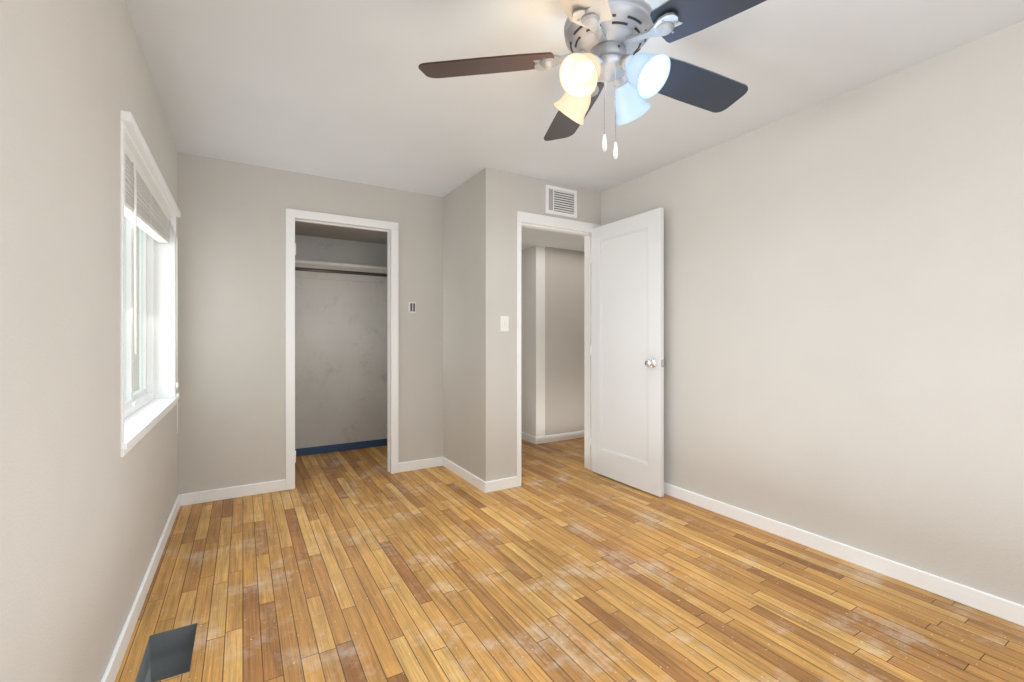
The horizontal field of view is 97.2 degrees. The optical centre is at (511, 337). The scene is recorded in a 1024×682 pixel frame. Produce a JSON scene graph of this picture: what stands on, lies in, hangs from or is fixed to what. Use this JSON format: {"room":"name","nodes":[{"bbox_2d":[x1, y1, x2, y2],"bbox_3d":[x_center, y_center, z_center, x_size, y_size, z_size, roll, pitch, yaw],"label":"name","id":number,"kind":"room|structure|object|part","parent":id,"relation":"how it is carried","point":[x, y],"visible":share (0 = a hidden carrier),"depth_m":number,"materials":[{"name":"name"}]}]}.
{"room":"empty bedroom","nodes":[
{"label":"empty bedroom","id":0,"kind":"room"},
{"bbox_2d":[0,0,177,681],"bbox_3d":[-1.058,-0.060,0.807,0.220,2.440,5.470,0,0,-31],"label":"wall","id":1,"kind":"structure","parent":0,"point":[85,509],"depth_m":1.17,"materials":[{"name":"paint"}]},
{"bbox_2d":[124,216,154,418],"bbox_3d":[-1.936,-0.201,2.240,0.078,1.178,1.470,0,0,-31],"label":"window","id":2,"kind":"structure","parent":1,"relation":"in","point":[143,395],"depth_m":2.79,"materials":[{"name":"white"}]},
{"bbox_2d":[101,494,179,681],"bbox_3d":[-0.978,1.119,0.902,0.014,0.082,5.150,0,0,-31],"label":"baseboard","id":3,"kind":"structure","parent":1,"relation":"attached to","point":[115,660],"depth_m":1.85,"materials":[{"name":"white wood"}]},
{"bbox_2d":[120,119,177,456],"bbox_3d":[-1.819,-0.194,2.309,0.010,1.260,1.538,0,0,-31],"label":"window trim","id":4,"kind":"structure","parent":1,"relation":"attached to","point":[123,453],"depth_m":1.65,"materials":[{"name":"white wood"}]},
{"bbox_2d":[124,140,169,243],"bbox_3d":[-1.866,-0.656,2.281,0.065,0.265,1.458,0,0,-31],"label":"window blind","id":5,"kind":"object","parent":4,"relation":"attached to","point":[153,218],"visible":0.58,"depth_m":2.18,"materials":[{"name":"white plastic"}]},
{"bbox_2d":[132,162,137,353],"bbox_3d":[-1.615,-0.340,1.933,0.018,0.820,0.012,0,0,-31],"label":"blind wand","id":6,"kind":"object","parent":5,"relation":"hanging from","point":[135,258],"visible":0.98,"depth_m":1.93,"materials":[{"name":"white plastic"}]},
{"bbox_2d":[170,221,178,433],"bbox_3d":[-2.193,-0.062,2.933,0.047,1.378,0.061,0,0,-31],"label":"blind cords","id":7,"kind":"object","parent":5,"relation":"hanging from","point":[177,386],"visible":1,"depth_m":2.95,"materials":[{"name":"white fabric"}]},
{"bbox_2d":[120,110,180,217],"bbox_3d":[-1.809,-0.813,2.315,0.032,0.034,1.550,0,0,-31],"label":"blind valance","id":8,"kind":"object","parent":4,"relation":"attached to","point":[130,124],"visible":0.9,"depth_m":2.00,"materials":[{"name":"white wood"}]},
{"bbox_2d":[178,152,442,493],"bbox_3d":[-1.495,-0.060,3.661,1.950,2.440,0.120,0,0,-31],"label":"wall","id":9,"kind":"structure","parent":0,"point":[232,325],"depth_m":3.35,"materials":[{"name":"paint"}]},
{"bbox_2d":[180,457,441,505],"bbox_3d":[-1.461,1.119,3.603,1.922,0.082,0.014,0,0,-31],"label":"baseboard","id":10,"kind":"structure","parent":9,"relation":"attached to","point":[226,493],"depth_m":3.32,"materials":[{"name":"white wood"}]},
{"bbox_2d":[286,208,397,489],"bbox_3d":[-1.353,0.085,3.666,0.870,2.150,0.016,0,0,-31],"label":"trim","id":11,"kind":"structure","parent":9,"relation":"attached to","point":[292,215],"depth_m":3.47,"materials":[{"name":"white wood"}]},
{"bbox_2d":[409,302,415,312],"bbox_3d":[-0.872,-0.268,3.956,0.063,0.095,0.013,0,0,-31],"label":"switch plate","id":12,"kind":"object","parent":9,"relation":"attached to","point":[412,307],"visible":1,"depth_m":3.96,"materials":[{"name":"white plastic"}]},
{"bbox_2d":[410,303,414,311],"bbox_3d":[-0.871,-0.268,3.954,0.038,0.071,0.009,0,0,-31],"label":"switch","id":13,"kind":"object","parent":12,"relation":"attached to","point":[412,305],"depth_m":3.96,"materials":[{"name":"black plastic"}]},
{"bbox_2d":[295,235,386,448],"bbox_3d":[-2.024,0.075,4.533,1.965,2.170,0.100,0,0,-31],"label":"wall","id":14,"kind":"structure","parent":0,"point":[340,362],"depth_m":4.62,"materials":[{"name":"paint"}]},
{"bbox_2d":[295,260,386,282],"bbox_3d":[-1.861,-0.645,4.293,1.800,0.110,0.480,0,0,-31],"label":"closet shelf","id":15,"kind":"object","parent":14,"relation":"attached to","point":[333,271],"visible":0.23,"depth_m":4.44,"materials":[{"name":"paint"}]},
{"bbox_2d":[295,438,386,456],"bbox_3d":[-1.980,1.123,4.494,1.800,0.075,0.012,0,0,-31],"label":"baseboard","id":16,"kind":"structure","parent":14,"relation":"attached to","point":[337,447],"depth_m":4.62,"materials":[{"name":"blue paint"}]},
{"bbox_2d":[295,221,386,243],"bbox_3d":[-1.791,-1.145,4.142,1.965,0.270,1.010,0,0,-31],"label":"ceiling","id":17,"kind":"structure","parent":0,"point":[331,232],"depth_m":4.37,"materials":[{"name":"paint"}]},
{"bbox_2d":[443,168,499,481],"bbox_3d":[-0.391,-0.060,3.830,0.120,2.440,0.960,0,0,-31],"label":"wall","id":18,"kind":"structure","parent":0,"point":[471,324],"depth_m":3.58,"materials":[{"name":"paint"}]},
{"bbox_2d":[442,457,485,492],"bbox_3d":[-0.414,1.119,3.738,0.014,0.082,0.854,0,0,-31],"label":"baseboard","id":19,"kind":"structure","parent":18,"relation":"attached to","point":[470,478],"depth_m":3.67,"materials":[{"name":"white wood"}]},
{"bbox_2d":[521,246,544,436],"bbox_3d":[-0.018,0.075,5.519,0.120,2.170,1.300,0,0,-31],"label":"wall","id":20,"kind":"structure","parent":0,"point":[533,341],"depth_m":4.99,"materials":[{"name":"paint"}]},
{"bbox_2d":[521,432,533,443],"bbox_3d":[-0.055,1.119,5.449,0.014,0.082,1.184,0,0,-31],"label":"baseboard","id":21,"kind":"structure","parent":20,"relation":"attached to","point":[524,436],"depth_m":5.05,"materials":[{"name":"white wood"}]},
{"bbox_2d":[500,171,600,478],"bbox_3d":[0.313,-0.060,3.761,1.020,2.440,0.120,0,0,-31],"label":"wall","id":22,"kind":"structure","parent":0,"point":[521,193],"depth_m":3.50,"materials":[{"name":"paint"}]},
{"bbox_2d":[486,476,516,492],"bbox_3d":[-0.077,1.119,3.450,0.270,0.082,0.014,0,0,-31],"label":"baseboard","id":23,"kind":"structure","parent":22,"relation":"attached to","point":[501,484],"depth_m":3.44,"materials":[{"name":"white wood"}]},
{"bbox_2d":[500,316,508,331],"bbox_3d":[-0.054,-0.108,3.462,0.072,0.120,0.019,0,0,-31],"label":"switch plate","id":24,"kind":"object","parent":22,"relation":"attached to","point":[504,323],"visible":1,"depth_m":3.46,"materials":[{"name":"white plastic"}]},
{"bbox_2d":[517,211,601,486],"bbox_3d":[0.367,0.085,3.793,0.895,2.150,0.148,0,0,-31],"label":"door frame","id":25,"kind":"structure","parent":22,"relation":"attached to","point":[587,344],"depth_m":3.83,"materials":[{"name":"white wood"}]},
{"bbox_2d":[590,207,664,496],"bbox_3d":[0.892,0.104,3.596,0.176,2.095,0.764,0,0,-31],"label":"door","id":26,"kind":"structure","parent":25,"relation":"attached to","point":[627,351],"depth_m":3.54,"materials":[{"name":"white wood"}]},
{"bbox_3d":[0.694,0.110,3.916,0.042,1.690,0.012,0,0,-31],"label":"door hinges","id":27,"kind":"part","parent":26,"relation":"part of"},
{"bbox_3d":[1.054,0.185,3.325,0.176,0.068,0.068,0,0,-31],"label":"knob","id":28,"kind":"part","parent":26,"relation":"part of","materials":[{"name":"silver metal"}]},
{"bbox_2d":[545,185,576,217],"bbox_3d":[0.411,-1.130,3.744,0.320,0.230,0.017,0,0,-31],"label":"air vent","id":29,"kind":"object","parent":22,"relation":"in","point":[560,201],"visible":1,"depth_m":3.74,"materials":[{"name":"white metal"}]},
{"bbox_2d":[521,227,583,250],"bbox_3d":[0.472,-1.145,5.247,2.815,0.270,2.270,0,0,-31],"label":"ceiling","id":30,"kind":"structure","parent":0,"point":[531,237],"depth_m":4.63,"materials":[{"name":"white paint"}]},
{"bbox_2d":[545,247,583,434],"bbox_3d":[0.986,0.075,5.431,1.515,2.170,0.120,0,0,-31],"label":"wall","id":31,"kind":"structure","parent":0,"point":[564,340],"depth_m":5.09,"materials":[{"name":"paint"}]},
{"bbox_2d":[534,430,583,443],"bbox_3d":[0.968,1.119,5.344,1.664,0.082,0.018,0,0,-31],"label":"baseboard","id":32,"kind":"structure","parent":31,"relation":"attached to","point":[551,438],"depth_m":5.07,"materials":[{"name":"white wood"}]},
{"bbox_2d":[115,438,1023,681],"bbox_3d":[0.597,1.210,2.626,5.085,0.100,6.900,0,0,-31],"label":"floor","id":33,"kind":"structure","parent":0,"point":[561,563],"depth_m":2.04,"materials":[{"name":"brown wood"}]},
{"bbox_2d":[135,623,196,681],"bbox_3d":[-1.266,1.370,1.664,0.153,0.420,0.312,0,0,-31],"label":"vent duct","id":34,"kind":"object","parent":33,"relation":"in","point":[167,654],"visible":1,"depth_m":1.78,"materials":[{"name":"grey metal"}]},
{"bbox_2d":[125,0,1023,196],"bbox_3d":[0.364,-1.340,1.655,3.490,0.120,5.470,0,0,-31],"label":"ceiling","id":35,"kind":"structure","parent":0,"point":[347,90],"depth_m":2.23,"materials":[{"name":"paint"}]},
{"bbox_2d":[418,0,766,159],"bbox_3d":[0.383,-0.948,1.626,1.299,0.665,1.338,0,0,-31],"label":"ceiling fan","id":36,"kind":"object","parent":35,"relation":"hanging from","point":[606,40],"visible":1,"depth_m":1.55,"materials":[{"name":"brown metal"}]},
{"bbox_3d":[0.232,-0.886,1.714,0.138,0.154,0.155,0,0,-31],"label":"lamp shade","id":37,"kind":"part","parent":36,"relation":"part of","materials":[{"name":"white glass"}]},
{"bbox_3d":[0.242,-0.886,1.502,0.155,0.154,0.138,0,0,-31],"label":"lamp shade","id":38,"kind":"part","parent":36,"relation":"part of","materials":[{"name":"white glass"}]},
{"bbox_3d":[0.252,-0.905,1.519,0.087,0.085,0.057,0,0,-31],"label":"fan bulb","id":39,"kind":"part","parent":36,"relation":"part of","materials":[{"name":"white glass"}]},
{"bbox_3d":[0.443,-0.886,1.723,0.155,0.154,0.138,0,0,-31],"label":"lamp shade","id":40,"kind":"part","parent":36,"relation":"part of","materials":[{"name":"white glass"}]},
{"bbox_3d":[0.436,-0.905,1.523,0.057,0.085,0.087,0,0,-31],"label":"fan bulb","id":41,"kind":"part","parent":36,"relation":"part of","materials":[{"name":"white glass"}]},
{"bbox_3d":[0.453,-0.886,1.512,0.138,0.154,0.155,0,0,-31],"label":"lamp shade","id":42,"kind":"part","parent":36,"relation":"part of","materials":[{"name":"white glass"}]},
{"bbox_2d":[601,21,1023,605],"bbox_3d":[1.958,-0.060,2.116,0.120,2.440,4.630,0,0,-31],"label":"wall","id":43,"kind":"structure","parent":0,"point":[844,317],"depth_m":2.28,"materials":[{"name":"paint"}]},
{"bbox_2d":[664,482,1023,626],"bbox_3d":[1.880,1.119,2.116,0.014,0.082,4.310,0,0,-31],"label":"baseboard","id":44,"kind":"structure","parent":43,"relation":"attached to","point":[1005,609],"depth_m":2.25,"materials":[{"name":"white wood"}]}
]}

